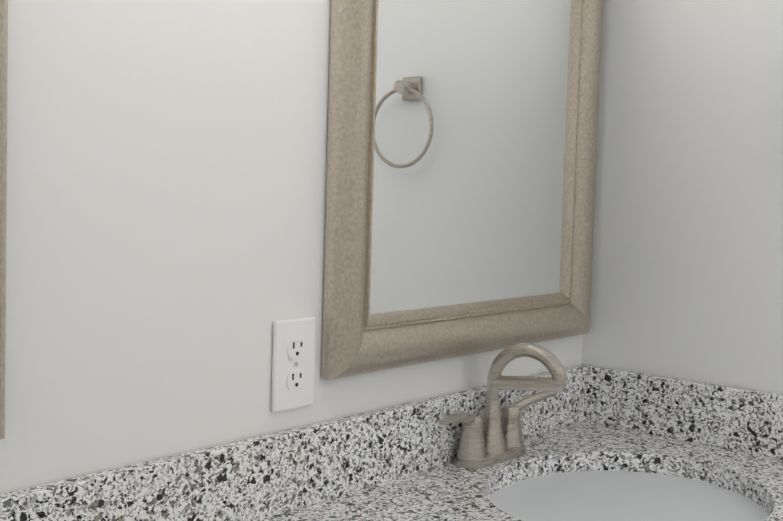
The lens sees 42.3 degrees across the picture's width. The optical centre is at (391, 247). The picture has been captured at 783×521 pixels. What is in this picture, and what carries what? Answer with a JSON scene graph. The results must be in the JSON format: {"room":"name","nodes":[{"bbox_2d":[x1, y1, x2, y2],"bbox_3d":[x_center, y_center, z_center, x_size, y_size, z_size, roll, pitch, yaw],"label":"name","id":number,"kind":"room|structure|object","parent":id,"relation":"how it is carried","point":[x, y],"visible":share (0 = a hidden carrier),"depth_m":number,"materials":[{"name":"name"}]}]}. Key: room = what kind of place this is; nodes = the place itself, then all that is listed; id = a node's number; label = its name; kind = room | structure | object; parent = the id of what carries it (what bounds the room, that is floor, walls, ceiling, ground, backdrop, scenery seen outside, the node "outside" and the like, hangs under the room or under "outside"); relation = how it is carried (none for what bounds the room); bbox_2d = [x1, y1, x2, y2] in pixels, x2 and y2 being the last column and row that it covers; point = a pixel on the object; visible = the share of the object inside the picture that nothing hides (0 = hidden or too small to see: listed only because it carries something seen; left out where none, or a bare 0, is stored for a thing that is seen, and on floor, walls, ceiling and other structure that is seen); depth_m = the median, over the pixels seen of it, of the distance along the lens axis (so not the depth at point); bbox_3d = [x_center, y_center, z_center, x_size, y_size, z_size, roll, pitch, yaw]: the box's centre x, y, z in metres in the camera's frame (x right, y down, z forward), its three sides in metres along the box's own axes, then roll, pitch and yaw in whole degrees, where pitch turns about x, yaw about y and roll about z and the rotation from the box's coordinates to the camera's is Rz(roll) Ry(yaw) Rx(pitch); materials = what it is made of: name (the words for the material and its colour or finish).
{"room":"bathroom","nodes":[
{"label":"bathroom","id":0,"kind":"room"},
{"bbox_2d":[0,0,582,493],"bbox_3d":[0.385,-0.013,1.975,0.120,2.440,4.128,5,4,40],"label":"wall","id":1,"kind":"structure","parent":0,"point":[166,214],"depth_m":1.13,"materials":[{"name":"white paint"}]},
{"bbox_2d":[0,0,7,438],"bbox_3d":[-0.578,-0.211,0.702,0.033,0.812,0.667,5,4,40],"label":"mirror","id":2,"kind":"object","parent":1,"relation":"attached to","point":[3,88],"visible":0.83,"depth_m":0.95,"materials":[{"name":"clear glass"}]},
{"bbox_2d":[271,317,315,412],"bbox_3d":[-0.123,0.149,1.290,0.010,0.116,0.072,5,4,40],"label":"electrical outlet plate","id":3,"kind":"object","parent":1,"relation":"attached to","point":[293,366],"visible":1,"depth_m":1.28,"materials":[{"name":"white plastic"}]},
{"bbox_2d":[321,0,602,379],"bbox_3d":[0.148,-0.239,1.554,0.033,0.812,0.667,5,4,40],"label":"mirror","id":4,"kind":"object","parent":1,"relation":"attached to","point":[462,135],"visible":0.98,"depth_m":1.51,"materials":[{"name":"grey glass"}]},
{"bbox_2d":[581,0,782,393],"bbox_3d":[0.719,0.018,1.627,0.840,2.440,0.135,5,4,40],"label":"wall","id":5,"kind":"structure","parent":0,"point":[687,272],"depth_m":1.72,"materials":[{"name":"white paint"}]},
{"bbox_3d":[0.995,1.281,1.498,1.820,0.050,4.128,5,4,40],"label":"floor","id":6,"kind":"structure","parent":0,"visible":0},
{"bbox_2d":[0,343,782,520],"bbox_3d":[-0.029,0.712,0.998,0.593,1.084,1.822,5,4,40],"label":"bathroom vanity","id":7,"kind":"object","parent":6,"relation":"on","point":[558,441],"visible":1,"depth_m":1.47,"materials":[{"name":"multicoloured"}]}
]}

